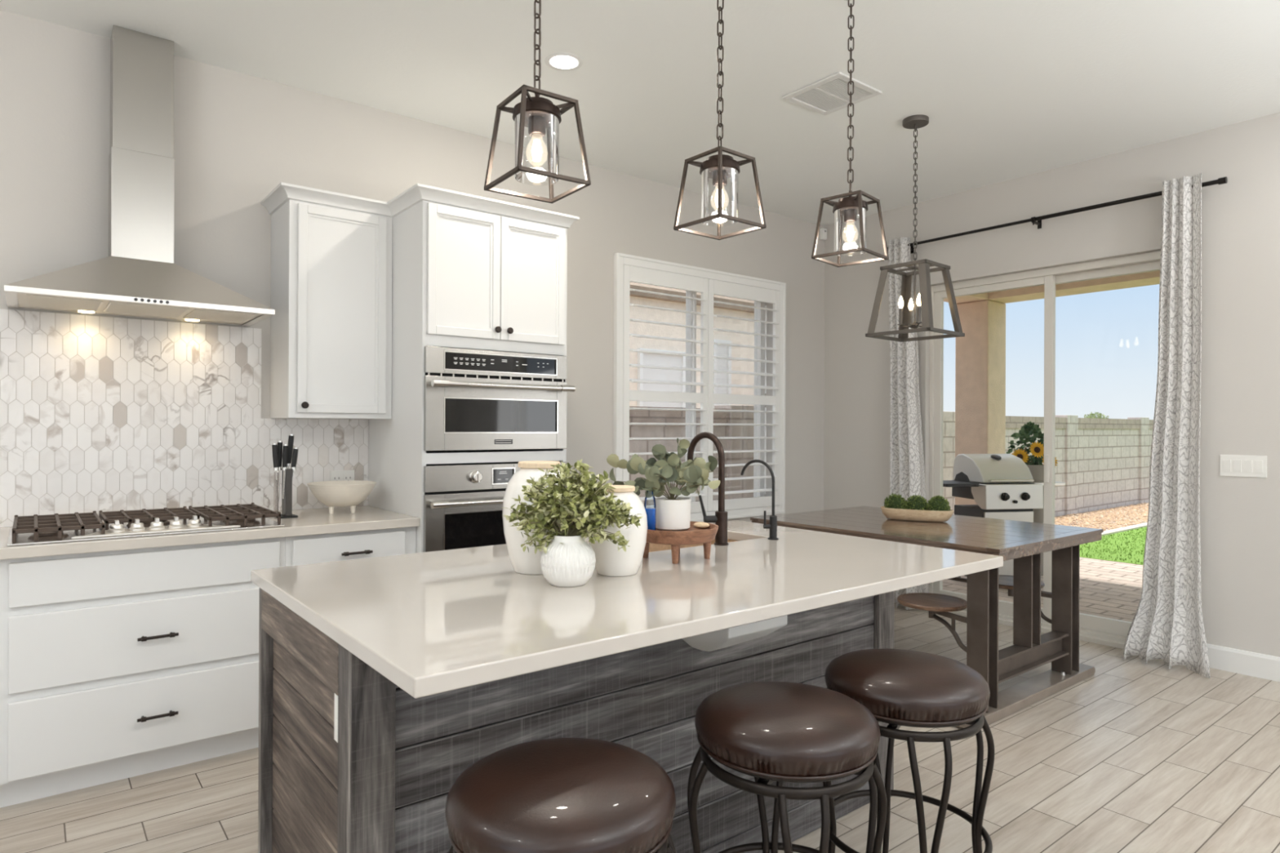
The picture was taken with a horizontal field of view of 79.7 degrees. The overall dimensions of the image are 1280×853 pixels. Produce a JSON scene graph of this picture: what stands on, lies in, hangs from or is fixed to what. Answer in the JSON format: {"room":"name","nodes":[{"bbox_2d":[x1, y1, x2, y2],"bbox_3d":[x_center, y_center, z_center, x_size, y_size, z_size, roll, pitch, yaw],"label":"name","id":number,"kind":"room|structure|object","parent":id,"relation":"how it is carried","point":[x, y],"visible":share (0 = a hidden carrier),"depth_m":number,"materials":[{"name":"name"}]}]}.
{"room":"kitchen","nodes":[
{"label":"kitchen","id":0,"kind":"room"},
{"bbox_2d":[0,9,824,527],"bbox_3d":[-1.924,-0.191,3.777,9.080,3.195,0.200,0,0,-38],"label":"wall","id":1,"kind":"structure","parent":0,"point":[237,136],"depth_m":3.85,"materials":[{"name":"grey paint"}]},
{"bbox_2d":[4,25,275,326],"bbox_3d":[-2.070,-1.083,3.206,0.894,1.211,0.508,0,0,-38],"label":"range hood","id":2,"kind":"object","parent":1,"relation":"attached to","point":[140,277],"visible":1,"depth_m":3.25,"materials":[{"name":"silver metal"}]},
{"bbox_2d":[78,310,94,313],"bbox_3d":[-2.325,-0.482,3.219,0.056,0.006,0.056,0,0,-38],"label":"lamp","id":3,"kind":"object","parent":2,"relation":"on","point":[79,311],"depth_m":3.21,"materials":[{"name":"beige"}]},
{"bbox_2d":[17,292,262,324],"bbox_3d":[-2.079,-0.488,3.215,0.824,0.005,0.463,0,0,-38],"label":"panel","id":4,"kind":"object","parent":2,"relation":"on","point":[25,300],"depth_m":3.17,"materials":[{"name":"silver metal"}]},
{"bbox_2d":[185,318,199,321],"bbox_3d":[-2.022,-0.480,3.460,0.056,0.006,0.056,0,0,-38],"label":"lamp","id":5,"kind":"object","parent":2,"relation":"on","point":[186,319],"depth_m":3.45,"materials":[{"name":"beige"}]},
{"bbox_2d":[0,308,368,527],"bbox_3d":[-2.444,-0.033,3.232,2.589,0.886,0.007,0,0,-38],"label":"backsplash","id":6,"kind":"structure","parent":1,"relation":"attached to","point":[105,414],"depth_m":3.41,"materials":[{"name":"tile"}]},
{"bbox_2d":[329,470,354,480],"bbox_3d":[-1.532,0.267,3.947,0.121,0.082,0.008,0,0,-38],"label":"outlet","id":7,"kind":"object","parent":6,"relation":"attached to","point":[339,475],"visible":0.64,"depth_m":3.94,"materials":[{"name":"white plastic"}]},
{"bbox_2d":[332,474,342,480],"bbox_3d":[-1.554,0.266,3.928,0.048,0.040,0.003,0,0,-38],"label":"socket","id":8,"kind":"object","parent":7,"relation":"attached to","point":[335,477],"depth_m":3.93,"materials":[{"name":"white plastic"}]},
{"bbox_2d":[343,474,352,480],"bbox_3d":[-1.509,0.266,3.963,0.048,0.040,0.003,0,0,-38],"label":"socket","id":9,"kind":"object","parent":7,"relation":"attached to","point":[346,477],"depth_m":3.96,"materials":[{"name":"white plastic"}]},
{"bbox_2d":[261,182,392,419],"bbox_3d":[-1.514,-0.563,3.724,0.522,1.049,0.387,0,0,-38],"label":"upper cabinet","id":10,"kind":"object","parent":1,"relation":"attached to","point":[331,353],"visible":0.98,"depth_m":3.60,"materials":[{"name":"white paint"}]},
{"bbox_2d":[684,290,764,502],"bbox_3d":[0.376,-0.222,5.673,1.530,1.680,0.070,0,0,-38],"label":"window","id":11,"kind":"structure","parent":1,"relation":"in","point":[759,314],"depth_m":6.10,"materials":[{"name":"white"}]},
{"bbox_2d":[613,252,786,521],"bbox_3d":[0.480,-0.226,5.541,1.659,1.815,0.122,0,0,-38],"label":"plantation shutters","id":12,"kind":"object","parent":11,"relation":"attached to","point":[628,268],"visible":0.86,"depth_m":5.52,"materials":[{"name":"white wood"}]},
{"bbox_2d":[819,227,826,240],"bbox_3d":[1.521,-1.594,6.354,0.060,0.095,0.040,0,0,-38],"label":"sensor","id":13,"kind":"object","parent":1,"relation":"attached to","point":[823,232],"visible":1,"depth_m":6.33,"materials":[{"name":"white plastic"}]},
{"bbox_2d":[0,0,1279,226],"bbox_3d":[0.803,-1.731,0.350,9.080,0.100,8.955,0,0,-38],"label":"ceiling","id":14,"kind":"structure","parent":0,"point":[1007,90],"depth_m":3.59,"materials":[{"name":"white paint"}]},
{"bbox_2d":[484,0,591,203],"bbox_3d":[-0.278,-1.166,2.082,0.215,1.034,0.215,0,0,-35],"label":"pendant light","id":15,"kind":"object","parent":14,"relation":"hanging from","point":[537,113],"visible":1,"depth_m":2.06,"materials":[{"name":"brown metal"}]},
{"bbox_2d":[545,52,582,71],"bbox_3d":[-0.350,-1.680,3.534,0.176,0.004,0.176,0,0,-38],"label":"recessed light","id":16,"kind":"object","parent":14,"relation":"in","point":[562,61],"visible":1,"depth_m":3.53,"materials":[{"name":"white"}]},
{"bbox_2d":[673,0,766,239],"bbox_3d":[0.262,-1.163,2.508,0.214,1.034,0.214,0,0,-40],"label":"pendant light","id":17,"kind":"object","parent":14,"relation":"hanging from","point":[720,167],"visible":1,"depth_m":2.49,"materials":[{"name":"brown metal"}]},
{"bbox_2d":[782,71,882,115],"bbox_3d":[0.967,-1.670,3.863,0.345,0.012,0.355,0,0,-38],"label":"ceiling vent","id":18,"kind":"object","parent":14,"relation":"in","point":[825,96],"visible":0.98,"depth_m":3.85,"materials":[{"name":"white metal"}]},
{"bbox_2d":[792,78,871,111],"bbox_3d":[0.967,-1.671,3.863,0.275,0.005,0.285,0,0,-38],"label":"grille","id":19,"kind":"object","parent":18,"relation":"attached to","point":[831,95],"depth_m":3.87,"materials":[{"name":"white metal"}]},
{"bbox_2d":[811,0,888,266],"bbox_3d":[0.809,-1.160,2.946,0.214,1.034,0.214,0,0,42],"label":"pendant light","id":20,"kind":"object","parent":14,"relation":"hanging from","point":[850,206],"visible":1,"depth_m":2.94,"materials":[{"name":"brown metal"}]},
{"bbox_2d":[865,115,964,342],"bbox_3d":[1.502,-1.082,4.181,0.377,1.183,0.377,0,0,-41],"label":"chandelier","id":21,"kind":"object","parent":14,"relation":"hanging from","point":[924,303],"visible":1,"depth_m":4.17,"materials":[{"name":"grey metal"}]},
{"bbox_2d":[0,602,1279,852],"bbox_3d":[0.791,1.364,0.346,9.080,0.060,8.955,0,0,-38],"label":"floor","id":22,"kind":"structure","parent":0,"point":[1135,755],"depth_m":2.84,"materials":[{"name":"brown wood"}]},
{"bbox_2d":[0,537,284,808],"bbox_3d":[-2.011,0.888,3.124,0.911,0.874,0.699,0,0,-38],"label":"base cabinet","id":23,"kind":"object","parent":22,"relation":"on","point":[117,664],"visible":0.79,"depth_m":2.82,"materials":[{"name":"white paint"}]},
{"bbox_2d":[284,526,416,566],"bbox_3d":[-1.434,0.891,3.582,0.561,0.874,0.699,0,0,-38],"label":"drawer","id":24,"kind":"object","parent":22,"relation":"on","point":[342,546],"visible":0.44,"depth_m":3.32,"materials":[{"name":"white paint"}]},
{"bbox_2d":[368,183,579,553],"bbox_3d":[-0.891,0.123,3.984,0.870,2.416,0.757,0,0,-38],"label":"tall cabinet","id":25,"kind":"object","parent":22,"relation":"on","point":[469,272],"visible":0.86,"depth_m":3.67,"materials":[{"name":"white paint"}]},
{"bbox_2d":[423,462,566,552],"bbox_3d":[-0.813,0.531,3.882,0.760,0.700,0.599,0,0,-38],"label":"oven","id":26,"kind":"object","parent":25,"relation":"in","point":[463,502],"visible":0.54,"depth_m":3.59,"materials":[{"name":"silver metal"}]},
{"bbox_2d":[423,346,575,450],"bbox_3d":[-0.810,-0.126,3.883,0.760,0.476,0.599,0,0,-38],"label":"microwave oven","id":27,"kind":"object","parent":25,"relation":"in","point":[474,399],"visible":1,"depth_m":3.68,"materials":[{"name":"silver metal"}]},
{"bbox_2d":[444,737,676,852],"bbox_3d":[-0.138,0.965,1.350,0.414,0.727,0.414,0,0,40],"label":"bar stool","id":28,"kind":"object","parent":22,"relation":"on","point":[554,795],"visible":1,"depth_m":1.26,"materials":[{"name":"leather"}]},
{"bbox_2d":[257,587,894,852],"bbox_3d":[-0.018,0.894,2.401,1.935,0.878,1.040,0,0,-38],"label":"kitchen island","id":29,"kind":"object","parent":22,"relation":"on","point":[393,767],"visible":0.46,"depth_m":1.98,"materials":[{"name":"grey wood"}]},
{"bbox_2d":[333,693,337,742],"bbox_3d":[-0.667,0.647,1.706,0.009,0.120,0.070,0,0,-38],"label":"outlet","id":30,"kind":"object","parent":29,"relation":"attached to","point":[335,710],"visible":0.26,"depth_m":1.72,"materials":[{"name":"white plastic"}]},
{"bbox_2d":[336,695,337,713],"bbox_3d":[-0.670,0.620,1.704,0.002,0.036,0.030,0,0,-38],"label":"socket","id":31,"kind":"object","parent":30,"relation":"attached to","point":[336,695],"depth_m":1.71,"materials":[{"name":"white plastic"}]},
{"bbox_2d":[336,720,337,737],"bbox_3d":[-0.670,0.674,1.704,0.002,0.036,0.030,0,0,-38],"label":"socket","id":32,"kind":"object","parent":30,"relation":"attached to","point":[336,720],"depth_m":1.71,"materials":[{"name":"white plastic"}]},
{"bbox_2d":[250,520,1003,698],"bbox_3d":[0.032,0.436,2.359,1.992,0.035,1.211,0,0,-38],"label":"island countertop","id":33,"kind":"structure","parent":29,"relation":"on","point":[434,622],"depth_m":1.90,"materials":[{"name":"beige stone"}]},
{"bbox_2d":[502,460,567,574],"bbox_3d":[-0.293,0.259,2.225,0.210,0.315,0.210,0,0,-38],"label":"lidded jar","id":34,"kind":"object","parent":33,"relation":"on","point":[526,562],"visible":0.5,"depth_m":2.15,"materials":[{"name":"white ceramic"}]},
{"bbox_2d":[503,458,643,586],"bbox_3d":[-0.179,0.251,2.033,0.333,0.332,0.241,0,0,32],"label":"potted plant","id":35,"kind":"object","parent":33,"relation":"on","point":[578,510],"visible":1,"depth_m":2.00,"materials":[{"name":"green plant"}]},
{"bbox_2d":[588,484,647,576],"bbox_3d":[-0.064,0.294,2.193,0.172,0.247,0.172,0,0,-38],"label":"lidded jar","id":36,"kind":"object","parent":33,"relation":"on","point":[610,562],"visible":0.7,"depth_m":2.13,"materials":[{"name":"white ceramic"}]},
{"bbox_2d":[642,520,718,564],"bbox_3d":[0.116,0.367,2.442,0.268,0.102,0.268,0,0,-38],"label":"stand","id":37,"kind":"object","parent":33,"relation":"on","point":[693,535],"visible":0.63,"depth_m":2.33,"materials":[{"name":"brown wood"}]},
{"bbox_2d":[644,490,656,529],"bbox_3d":[0.031,0.266,2.410,0.038,0.127,0.038,0,0,-38],"label":"soap bottle","id":38,"kind":"object","parent":37,"relation":"on","point":[651,512],"visible":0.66,"depth_m":2.40,"materials":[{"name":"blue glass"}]},
{"bbox_2d":[606,437,719,530],"bbox_3d":[0.070,0.183,2.464,0.346,0.293,0.219,0,0,-6],"label":"potted plant","id":39,"kind":"object","parent":37,"relation":"on","point":[673,513],"visible":1,"depth_m":2.44,"materials":[{"name":"green plant"}]},
{"bbox_2d":[693,521,709,528],"bbox_3d":[0.200,0.321,2.493,0.048,0.019,0.057,0,0,-38],"label":"sponge","id":40,"kind":"object","parent":37,"relation":"on","point":[700,525],"visible":1,"depth_m":2.48,"materials":[{"name":"beige"}]},
{"bbox_2d":[648,538,737,551],"bbox_3d":[0.114,0.549,2.849,0.709,0.188,0.374,0,0,-38],"label":"sink","id":41,"kind":"object","parent":33,"relation":"in","point":[652,547],"visible":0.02,"depth_m":3.06,"materials":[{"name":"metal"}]},
{"bbox_2d":[687,431,728,545],"bbox_3d":[0.224,0.220,2.775,0.098,0.400,0.206,0,0,-38],"label":"kitchen faucet","id":42,"kind":"object","parent":33,"relation":"on","point":[720,518],"visible":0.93,"depth_m":2.72,"materials":[{"name":"brown metal"}]},
{"bbox_2d":[740,459,778,539],"bbox_3d":[0.447,0.274,2.919,0.055,0.294,0.187,0,0,-38],"label":"water tap","id":43,"kind":"object","parent":33,"relation":"on","point":[772,526],"visible":1,"depth_m":2.86,"materials":[{"name":"black metal"}]},
{"bbox_2d":[687,681,887,852],"bbox_3d":[0.321,0.967,1.694,0.414,0.727,0.414,0,0,45],"label":"bar stool","id":44,"kind":"object","parent":22,"relation":"on","point":[780,732],"visible":1,"depth_m":1.58,"materials":[{"name":"leather"}]},
{"bbox_2d":[694,681,880,776],"bbox_3d":[0.322,0.648,1.694,0.401,0.090,0.401,0,0,45],"label":"cushion","id":45,"kind":"object","parent":44,"relation":"on","point":[756,728],"depth_m":1.58,"materials":[{"name":"leather"}]},
{"bbox_2d":[822,648,995,852],"bbox_3d":[0.681,0.969,1.975,0.414,0.727,0.414,0,0,-43],"label":"bar stool","id":46,"kind":"object","parent":22,"relation":"on","point":[900,687],"visible":0.9,"depth_m":1.86,"materials":[{"name":"leather"}]},
{"bbox_2d":[824,648,990,721],"bbox_3d":[0.682,0.650,1.975,0.401,0.090,0.401,0,0,-43],"label":"cushion","id":47,"kind":"object","parent":46,"relation":"on","point":[895,685],"depth_m":1.85,"materials":[{"name":"leather"}]},
{"bbox_2d":[750,506,1103,728],"bbox_3d":[1.532,0.941,4.285,1.305,0.800,1.495,0,0,-38],"label":"dining table","id":48,"kind":"object","parent":22,"relation":"on","point":[1024,543],"visible":0.66,"depth_m":3.80,"materials":[{"name":"wood"}]},
{"bbox_2d":[880,506,953,522],"bbox_3d":[1.595,0.507,4.421,0.400,0.068,0.172,0,0,30],"label":"dough bowl","id":49,"kind":"object","parent":48,"relation":"on","point":[906,514],"visible":0.92,"depth_m":4.35,"materials":[{"name":"brown wood"}]},
{"bbox_2d":[883,493,906,509],"bbox_3d":[1.492,0.457,4.480,0.136,0.137,0.139,0,0,-38],"label":"moss ball","id":50,"kind":"object","parent":49,"relation":"in","point":[893,501],"visible":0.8,"depth_m":4.44,"materials":[{"name":"green plant"}]},
{"bbox_2d":[904,494,928,510],"bbox_3d":[1.597,0.461,4.421,0.137,0.139,0.138,0,0,-38],"label":"moss ball","id":51,"kind":"object","parent":49,"relation":"in","point":[915,502],"visible":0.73,"depth_m":4.38,"materials":[{"name":"green plant"}]},
{"bbox_2d":[926,494,951,511],"bbox_3d":[1.699,0.459,4.363,0.134,0.138,0.139,0,0,-38],"label":"moss ball","id":52,"kind":"object","parent":49,"relation":"in","point":[937,503],"visible":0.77,"depth_m":4.33,"materials":[{"name":"green plant"}]},
{"bbox_3d":[-2.687,0.885,2.587,0.814,0.874,0.699,0,0,-38],"label":"base cabinet","id":53,"kind":"object","parent":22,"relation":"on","visible":0},
{"bbox_2d":[0,505,419,559],"bbox_3d":[-2.120,0.430,3.045,2.308,0.039,0.689,0,0,-38],"label":"countertop","id":54,"kind":"structure","parent":53,"relation":"on","point":[308,522],"depth_m":3.07,"materials":[{"name":"beige stone"}]},
{"bbox_2d":[6,502,284,546],"bbox_3d":[-1.984,0.382,3.106,0.887,0.058,0.540,0,0,-38],"label":"gas cooktop","id":55,"kind":"object","parent":54,"relation":"in","point":[36,529],"visible":1,"depth_m":3.00,"materials":[{"name":"silver metal"}]},
{"bbox_2d":[6,516,284,546],"bbox_3d":[-1.984,0.407,3.106,0.887,0.008,0.540,0,0,-38],"label":"tray","id":56,"kind":"object","parent":55,"relation":"on","point":[23,539],"depth_m":2.92,"materials":[{"name":"silver metal"}]},
{"bbox_2d":[274,468,297,518],"bbox_3d":[-1.620,0.303,3.503,0.084,0.220,0.100,0,0,-38],"label":"knife block","id":57,"kind":"object","parent":54,"relation":"on","point":[286,503],"visible":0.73,"depth_m":3.48,"materials":[{"name":"black"}]},
{"bbox_2d":[271,443,278,495],"bbox_3d":[-1.647,0.202,3.461,0.028,0.252,0.028,0,0,-38],"label":"knife","id":58,"kind":"object","parent":57,"relation":"in","point":[274,446],"visible":1,"depth_m":3.46,"materials":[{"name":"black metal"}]},
{"bbox_2d":[277,440,282,498],"bbox_3d":[-1.647,0.197,3.500,0.023,0.261,0.023,0,0,7],"label":"knife","id":59,"kind":"object","parent":57,"relation":"in","point":[279,442],"visible":0.89,"depth_m":3.49,"materials":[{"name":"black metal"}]},
{"bbox_2d":[281,444,288,498],"bbox_3d":[-1.615,0.204,3.487,0.026,0.246,0.028,0,0,-38],"label":"knife","id":60,"kind":"object","parent":57,"relation":"in","point":[285,451],"visible":1,"depth_m":3.48,"materials":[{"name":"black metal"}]},
{"bbox_2d":[287,434,293,468],"bbox_3d":[-1.618,0.181,3.536,0.041,0.292,0.028,0,0,-38],"label":"knife","id":61,"kind":"object","parent":57,"relation":"in","point":[291,438],"visible":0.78,"depth_m":3.53,"materials":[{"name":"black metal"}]},
{"bbox_2d":[290,447,297,479],"bbox_3d":[-1.584,0.211,3.506,0.039,0.232,0.028,0,0,-38],"label":"knife","id":62,"kind":"object","parent":57,"relation":"in","point":[295,454],"visible":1,"depth_m":3.50,"materials":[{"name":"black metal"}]},
{"bbox_2d":[306,480,376,514],"bbox_3d":[-1.433,0.342,3.689,0.312,0.144,0.312,0,0,-38],"label":"footed bowl","id":63,"kind":"object","parent":54,"relation":"on","point":[332,494],"visible":1,"depth_m":3.60,"materials":[{"name":"beige ceramic"}]},
{"bbox_2d":[823,112,1279,657],"bbox_3d":[4.275,-0.167,3.108,0.200,3.195,8.555,0,0,-38],"label":"wall","id":64,"kind":"structure","parent":0,"point":[1240,516],"depth_m":4.42,"materials":[{"name":"grey paint"}]},
{"bbox_2d":[928,250,1160,648],"bbox_3d":[2.700,0.152,5.067,0.170,2.389,1.678,0,0,-38],"label":"door","id":65,"kind":"structure","parent":64,"relation":"in","point":[1110,632],"depth_m":5.05,"materials":[{"name":"white plastic"}]},
{"bbox_2d":[887,176,1227,253],"bbox_3d":[2.559,-1.331,5.029,0.107,0.065,2.130,0,0,-38],"label":"curtain rod","id":66,"kind":"object","parent":64,"relation":"attached to","point":[1222,180],"visible":0.78,"depth_m":4.83,"materials":[{"name":"black metal"}]},
{"bbox_2d":[888,237,925,610],"bbox_3d":[1.954,-0.034,5.655,0.148,2.733,0.328,0,0,-38],"label":"door curtain","id":67,"kind":"object","parent":66,"relation":"hanging from","point":[907,473],"visible":0.59,"depth_m":5.70,"materials":[{"name":"grey fabric"}]},
{"bbox_2d":[1123,173,1210,678],"bbox_3d":[2.980,-0.031,4.308,0.227,2.733,0.443,0,0,-38],"label":"door curtain","id":68,"kind":"object","parent":66,"relation":"hanging from","point":[1167,625],"visible":1,"depth_m":4.33,"materials":[{"name":"grey fabric"}]},
{"bbox_2d":[893,601,1279,681],"bbox_3d":[4.189,1.286,3.033,0.016,0.128,8.539,0,0,-38],"label":"baseboard","id":69,"kind":"structure","parent":64,"relation":"attached to","point":[1260,665],"depth_m":4.16,"materials":[{"name":"white wood"}]},
{"bbox_2d":[1219,454,1266,477],"bbox_3d":[3.288,0.215,4.179,0.010,0.117,0.205,0,0,-38],"label":"switch plate","id":70,"kind":"object","parent":64,"relation":"attached to","point":[1252,466],"visible":1,"depth_m":4.17,"materials":[{"name":"white plastic"}]},
{"label":"outside","id":71,"kind":"structure","parent":0,"visible":0},
{"bbox_3d":[15.168,1.630,6.616,48.000,0.099,19.500,0,0,-38],"label":"dirt","id":72,"kind":"object","parent":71,"visible":0},
{"bbox_2d":[1054,502,1148,530],"bbox_3d":[9.924,1.496,14.069,14.950,0.142,1.214,0,0,-38],"label":"gravel bed","id":73,"kind":"object","parent":72,"relation":"on","point":[1115,517],"visible":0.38,"depth_m":11.95,"materials":[{"name":"beige gravel"}]},
{"bbox_2d":[1080,526,1146,564],"bbox_3d":[12.739,1.505,8.914,12.950,0.135,10.120,0,0,-38],"label":"lawn","id":74,"kind":"structure","parent":72,"relation":"on","point":[1128,546],"depth_m":9.07,"materials":[{"name":"green plant"}]},
{"bbox_2d":[1101,522,1147,536],"bbox_3d":[9.555,1.499,12.924,12.950,0.130,0.120,0,0,-38],"label":"kerb","id":75,"kind":"object","parent":72,"relation":"on","point":[1141,525],"depth_m":10.66,"materials":[{"name":"concrete"}]},
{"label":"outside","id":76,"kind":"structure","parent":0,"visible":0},
{"bbox_3d":[3.978,1.560,20.715,48.000,0.180,16.500,0,0,-38],"label":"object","id":77,"kind":"structure","parent":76,"visible":0},
{"bbox_2d":[629,282,754,408],"bbox_3d":[-4.928,-1.136,12.288,12.350,5.080,7.620,0,0,-38],"label":"house","id":78,"kind":"structure","parent":77,"relation":"on","point":[636,297],"depth_m":11.93,"materials":[{"name":"paint"}]},
{"bbox_2d":[629,404,1153,516],"bbox_3d":[6.711,0.632,12.452,34.000,1.640,0.240,0,0,-38],"label":"wall","id":79,"kind":"structure","parent":77,"relation":"on","point":[1104,464],"depth_m":12.51,"materials":[{"name":"beige brick"}]},
{"bbox_2d":[1084,411,1108,418],"bbox_3d":[16.411,0.481,27.585,0.897,2.065,0.892,0,0,-38],"label":"tree","id":80,"kind":"object","parent":77,"relation":"on","point":[1091,415],"visible":0.19,"depth_m":27.46,"materials":[{"name":"green plant"}]},
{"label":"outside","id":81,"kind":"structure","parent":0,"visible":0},
{"bbox_2d":[942,557,1142,622],"bbox_3d":[5.645,1.488,4.484,3.670,0.100,12.000,0,0,-38],"label":"patio","id":82,"kind":"structure","parent":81,"point":[1107,588],"depth_m":6.77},
{"bbox_2d":[955,299,1005,504],"bbox_3d":[3.991,-0.003,8.990,0.430,2.880,0.400,0,0,-38],"label":"porch column","id":83,"kind":"structure","parent":82,"relation":"on","point":[980,354],"depth_m":8.84,"materials":[{"name":"beige paint"}]},
{"bbox_2d":[943,270,1159,303],"bbox_3d":[5.895,-1.651,4.165,3.639,0.420,11.200,0,0,-38],"label":"porch cover","id":84,"kind":"object","parent":83,"relation":"on","point":[1148,278],"visible":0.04,"depth_m":8.10,"materials":[{"name":"beige"}]},
{"bbox_2d":[942,453,1065,577],"bbox_3d":[3.223,0.841,6.927,1.180,1.180,0.572,0,0,-11],"label":"barbecue grill","id":85,"kind":"object","parent":82,"relation":"on","point":[1002,486],"visible":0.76,"depth_m":6.77,"materials":[{"name":"silver metal"}]},
{"bbox_2d":[942,480,979,487],"bbox_3d":[2.791,0.514,6.902,0.320,0.030,0.400,0,0,-11],"label":"shelf","id":86,"kind":"object","parent":85,"relation":"attached to","point":[948,483],"depth_m":6.73,"materials":[{"name":"grey metal"}]},
{"bbox_2d":[954,471,969,481],"bbox_3d":[2.950,0.457,7.018,0.006,0.084,0.231,0,0,-11],"label":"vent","id":87,"kind":"object","parent":85,"relation":"attached to","point":[961,476],"depth_m":7.01,"materials":[{"name":"black metal"}]},
{"bbox_2d":[1033,479,1065,485],"bbox_3d":[3.636,0.518,7.062,0.320,0.030,0.400,0,0,-11],"label":"shelf","id":88,"kind":"object","parent":85,"relation":"attached to","point":[1039,482],"depth_m":6.89,"materials":[{"name":"silver metal"}]},
{"bbox_2d":[1006,421,1057,575],"bbox_3d":[3.804,0.689,7.508,0.439,1.488,0.435,0,0,6],"label":"planter","id":89,"kind":"object","parent":82,"relation":"on","point":[1037,469],"visible":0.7,"depth_m":7.38,"materials":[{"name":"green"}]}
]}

